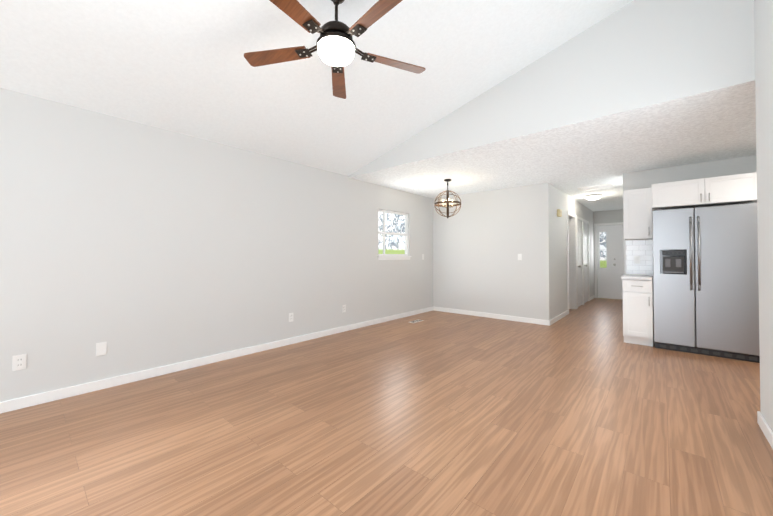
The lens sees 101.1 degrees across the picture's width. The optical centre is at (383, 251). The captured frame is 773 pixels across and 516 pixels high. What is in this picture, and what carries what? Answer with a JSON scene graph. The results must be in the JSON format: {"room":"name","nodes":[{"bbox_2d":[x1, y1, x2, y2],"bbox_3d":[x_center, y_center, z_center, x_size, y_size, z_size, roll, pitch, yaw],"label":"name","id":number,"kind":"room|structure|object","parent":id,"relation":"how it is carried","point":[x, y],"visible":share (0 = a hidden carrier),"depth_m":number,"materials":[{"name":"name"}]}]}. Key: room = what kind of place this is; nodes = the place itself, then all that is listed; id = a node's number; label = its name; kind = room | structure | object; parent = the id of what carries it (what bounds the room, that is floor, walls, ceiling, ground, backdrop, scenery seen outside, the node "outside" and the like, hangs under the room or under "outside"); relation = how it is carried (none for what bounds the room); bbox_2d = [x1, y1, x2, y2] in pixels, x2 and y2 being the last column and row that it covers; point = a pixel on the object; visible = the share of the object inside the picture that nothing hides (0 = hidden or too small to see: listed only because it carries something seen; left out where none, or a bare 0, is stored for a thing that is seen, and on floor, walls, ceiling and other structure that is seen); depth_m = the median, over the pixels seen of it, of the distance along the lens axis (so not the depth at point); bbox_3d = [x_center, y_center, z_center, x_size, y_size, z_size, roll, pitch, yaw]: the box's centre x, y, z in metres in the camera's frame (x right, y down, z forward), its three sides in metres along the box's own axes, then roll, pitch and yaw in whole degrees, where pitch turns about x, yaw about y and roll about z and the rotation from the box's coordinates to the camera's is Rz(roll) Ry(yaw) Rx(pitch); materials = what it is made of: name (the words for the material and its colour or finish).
{"room":"empty living room","nodes":[
{"label":"empty living room","id":0,"kind":"room"},
{"bbox_2d":[0,88,432,401],"bbox_3d":[-0.429,0.027,5.345,0.120,2.470,14.570,-1,-1,41],"label":"wall","id":1,"kind":"structure","parent":0,"point":[136,247],"depth_m":3.21,"materials":[{"name":"white paint"}]},
{"bbox_2d":[12,354,26,370],"bbox_3d":[-2.838,0.863,2.478,0.009,0.116,0.072,-1,-1,41],"label":"electrical outlet","id":2,"kind":"object","parent":1,"relation":"attached to","point":[19,362],"visible":1,"depth_m":2.48,"materials":[{"name":"white plastic"}]},
{"bbox_2d":[96,342,106,355],"bbox_3d":[-2.523,0.868,2.840,0.007,0.116,0.072,-1,-1,41],"label":"electrical outlet","id":3,"kind":"object","parent":1,"relation":"attached to","point":[101,348],"visible":1,"depth_m":2.84,"materials":[{"name":"white plastic"}]},
{"bbox_2d":[0,307,431,413],"bbox_3d":[-2.004,1.194,3.425,0.014,0.085,9.390,-1,-1,41],"label":"baseboard","id":4,"kind":"structure","parent":1,"relation":"attached to","point":[33,400],"depth_m":3.20,"materials":[{"name":"white wood"}]},
{"bbox_2d":[289,313,292,321],"bbox_3d":[-1.252,0.888,4.292,0.009,0.116,0.072,-1,-1,41],"label":"electrical outlet","id":5,"kind":"object","parent":1,"relation":"attached to","point":[290,317],"visible":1,"depth_m":4.28,"materials":[{"name":"white plastic"}]},
{"bbox_2d":[377,209,411,259],"bbox_3d":[0.180,-0.302,6.005,0.125,0.915,0.980,-1,-1,41],"label":"window","id":6,"kind":"structure","parent":1,"relation":"in","point":[383,233],"depth_m":6.00,"materials":[{"name":"white plastic"}]},
{"bbox_2d":[0,0,755,211],"bbox_3d":[1.875,-1.843,3.357,6.240,1.276,14.570,-1,-1,41],"label":"ceiling","id":7,"kind":"structure","parent":0,"point":[185,67],"depth_m":2.91,"materials":[{"name":"paint"}]},
{"bbox_2d":[244,0,425,98],"bbox_3d":[-0.312,-1.549,2.122,1.292,0.535,1.307,-1,-1,41],"label":"ceiling fan","id":8,"kind":"object","parent":7,"relation":"hanging from","point":[335,46],"visible":1,"depth_m":2.10,"materials":[{"name":"brown wood"}]},
{"bbox_2d":[434,179,460,217],"bbox_3d":[1.055,-0.869,5.262,0.431,0.641,0.431,-1,-1,41],"label":"pendant light","id":9,"kind":"object","parent":7,"relation":"hanging from","point":[447,206],"visible":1,"depth_m":5.19,"materials":[{"name":"brown metal"}]},
{"bbox_2d":[584,194,601,199],"bbox_3d":[4.364,-1.118,6.637,0.310,0.106,0.310,-1,-1,41],"label":"hall ceiling light","id":10,"kind":"object","parent":7,"relation":"attached to","point":[593,197],"visible":1,"depth_m":6.55,"materials":[{"name":"white glass"}]},
{"bbox_2d":[577,184,614,190],"bbox_3d":[3.893,-1.176,5.840,0.540,0.016,0.340,-1,-1,41],"label":"ceiling light","id":11,"kind":"object","parent":7,"relation":"in","point":[596,187],"visible":1,"depth_m":5.81,"materials":[{"name":"white"}]},
{"bbox_2d":[0,298,772,515],"bbox_3d":[1.875,1.285,3.314,6.240,0.100,14.570,-1,-1,41],"label":"floor","id":12,"kind":"structure","parent":0,"point":[585,409],"depth_m":2.14,"materials":[{"name":"brown wood"}]},
{"bbox_2d":[621,274,653,345],"bbox_3d":[3.557,0.793,4.455,0.330,0.915,0.681,-1,-1,41],"label":"base cabinet","id":13,"kind":"object","parent":12,"relation":"on","point":[638,322],"visible":0.98,"depth_m":4.23,"materials":[{"name":"white wood"}]},
{"bbox_2d":[652,202,759,362],"bbox_3d":[4.013,0.348,4.034,0.910,1.792,0.691,-1,-1,41],"label":"fridge","id":14,"kind":"object","parent":12,"relation":"on","point":[705,284],"visible":0.98,"depth_m":3.79,"materials":[{"name":"grey metal"}]},
{"bbox_2d":[433,184,541,319],"bbox_3d":[1.948,0.050,6.302,2.200,2.450,0.120,-1,-1,41],"label":"wall","id":15,"kind":"structure","parent":0,"point":[482,240],"depth_m":6.12,"materials":[{"name":"white paint"}]},
{"bbox_2d":[432,307,551,325],"bbox_3d":[1.965,1.231,6.182,2.304,0.085,0.014,-1,-1,41],"label":"baseboard","id":16,"kind":"structure","parent":15,"relation":"attached to","point":[512,318],"depth_m":6.03,"materials":[{"name":"white wood"}]},
{"bbox_2d":[348,0,754,176],"bbox_3d":[1.069,-1.778,3.728,4.295,1.134,0.070,-1,-1,41],"label":"wall","id":17,"kind":"structure","parent":0,"point":[634,54],"depth_m":2.83,"materials":[{"name":"white paint"}]},
{"bbox_2d":[541,183,593,320],"bbox_3d":[4.348,0.063,7.286,0.120,2.450,4.760,-1,-1,41],"label":"wall","id":18,"kind":"structure","parent":0,"point":[554,261],"depth_m":5.84,"materials":[{"name":"white paint"}]},
{"bbox_2d":[557,209,561,216],"bbox_3d":[3.275,-0.720,5.936,0.052,0.130,0.170,-1,-1,41],"label":"door chime","id":19,"kind":"object","parent":18,"relation":"attached to","point":[559,212],"visible":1,"depth_m":5.88,"materials":[{"name":"beige plastic"}]},
{"bbox_2d":[552,311,567,323],"bbox_3d":[3.290,1.228,5.959,0.014,0.085,1.395,-1,-1,41],"label":"baseboard","id":20,"kind":"structure","parent":18,"relation":"attached to","point":[565,313],"depth_m":5.92,"materials":[{"name":"white wood"}]},
{"bbox_2d":[567,211,589,313],"bbox_3d":[4.538,0.241,7.489,0.137,2.100,2.520,-1,-1,41],"label":"door frame","id":21,"kind":"structure","parent":18,"relation":"attached to","point":[572,274],"depth_m":7.14,"materials":[{"name":"white wood"}]},
{"bbox_2d":[577,220,582,306],"bbox_3d":[4.620,0.272,7.483,0.110,2.022,0.684,-1,-1,41],"label":"hall door","id":22,"kind":"structure","parent":18,"relation":"in","point":[579,241],"depth_m":7.53,"materials":[{"name":"white wood"}]},
{"bbox_2d":[584,223,587,302],"bbox_3d":[5.153,0.280,8.093,0.110,2.022,0.664,-1,-1,41],"label":"hall door","id":23,"kind":"structure","parent":18,"relation":"in","point":[586,261],"depth_m":8.14,"materials":[{"name":"white wood"}]},
{"bbox_2d":[593,209,622,297],"bbox_3d":[6.510,0.082,8.636,6.000,2.450,0.120,-1,-1,41],"label":"wall","id":24,"kind":"structure","parent":0,"point":[611,216],"depth_m":8.88,"materials":[{"name":"white paint"}]},
{"bbox_2d":[594,222,622,297],"bbox_3d":[6.322,0.258,8.708,0.940,2.100,0.016,-1,-1,41],"label":"door frame","id":25,"kind":"structure","parent":24,"relation":"attached to","point":[595,238],"depth_m":8.99,"materials":[{"name":"white wood"}]},
{"bbox_2d":[597,225,623,299],"bbox_3d":[6.320,0.288,8.705,0.804,2.022,0.115,-1,-1,41],"label":"end door","id":26,"kind":"structure","parent":24,"relation":"in","point":[610,281],"depth_m":8.76,"materials":[{"name":"white wood"}]},
{"bbox_2d":[623,155,756,273],"bbox_3d":[4.689,0.019,4.014,2.660,2.450,0.120,-1,-1,41],"label":"wall","id":27,"kind":"structure","parent":0,"point":[648,178],"depth_m":4.39,"materials":[{"name":"white paint"}]},
{"bbox_2d":[623,188,652,239],"bbox_3d":[3.672,-0.528,4.594,0.314,0.700,0.346,-1,-1,41],"label":"upper cabinet","id":28,"kind":"object","parent":27,"relation":"attached to","point":[640,205],"depth_m":4.47,"materials":[{"name":"white wood"}]},
{"bbox_2d":[626,239,652,274],"bbox_3d":[3.792,0.088,4.711,0.330,0.530,0.008,-1,-1,41],"label":"backsplash","id":29,"kind":"structure","parent":27,"relation":"attached to","point":[643,249],"depth_m":4.71,"materials":[{"name":"tile"}]},
{"bbox_2d":[634,256,639,263],"bbox_3d":[3.758,0.124,4.726,0.072,0.116,0.012,-1,-1,41],"label":"light switch","id":30,"kind":"object","parent":29,"relation":"attached to","point":[636,259],"visible":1,"depth_m":4.72,"materials":[{"name":"white plastic"}]},
{"bbox_2d":[651,172,756,211],"bbox_3d":[4.051,-0.728,4.080,0.935,0.315,0.626,-1,-1,41],"label":"upper cabinet","id":31,"kind":"object","parent":27,"relation":"attached to","point":[739,188],"depth_m":3.83,"materials":[{"name":"white wood"}]},
{"bbox_2d":[754,0,772,431],"bbox_3d":[0.405,-0.638,-0.402,0.120,3.646,7.000,-1,-1,41],"label":"wall","id":32,"kind":"structure","parent":0,"point":[763,21],"depth_m":2.10,"materials":[{"name":"white paint"}]},
{"bbox_2d":[757,411,772,448],"bbox_3d":[2.422,1.174,1.984,0.014,0.085,0.695,-1,-1,41],"label":"baseboard","id":33,"kind":"structure","parent":32,"relation":"attached to","point":[765,428],"depth_m":2.09,"materials":[{"name":"white wood"}]},
{"label":"outside","id":34,"kind":"structure","parent":0,"visible":0},
{"bbox_2d":[378,212,404,253],"bbox_3d":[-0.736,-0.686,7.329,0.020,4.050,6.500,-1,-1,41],"label":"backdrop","id":35,"kind":"structure","parent":34,"point":[398,246],"depth_m":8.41,"materials":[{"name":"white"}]},
{"bbox_2d":[600,232,606,267],"bbox_3d":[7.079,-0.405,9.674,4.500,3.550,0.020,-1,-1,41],"label":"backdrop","id":36,"kind":"structure","parent":34,"point":[603,256],"depth_m":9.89,"materials":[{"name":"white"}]}
]}

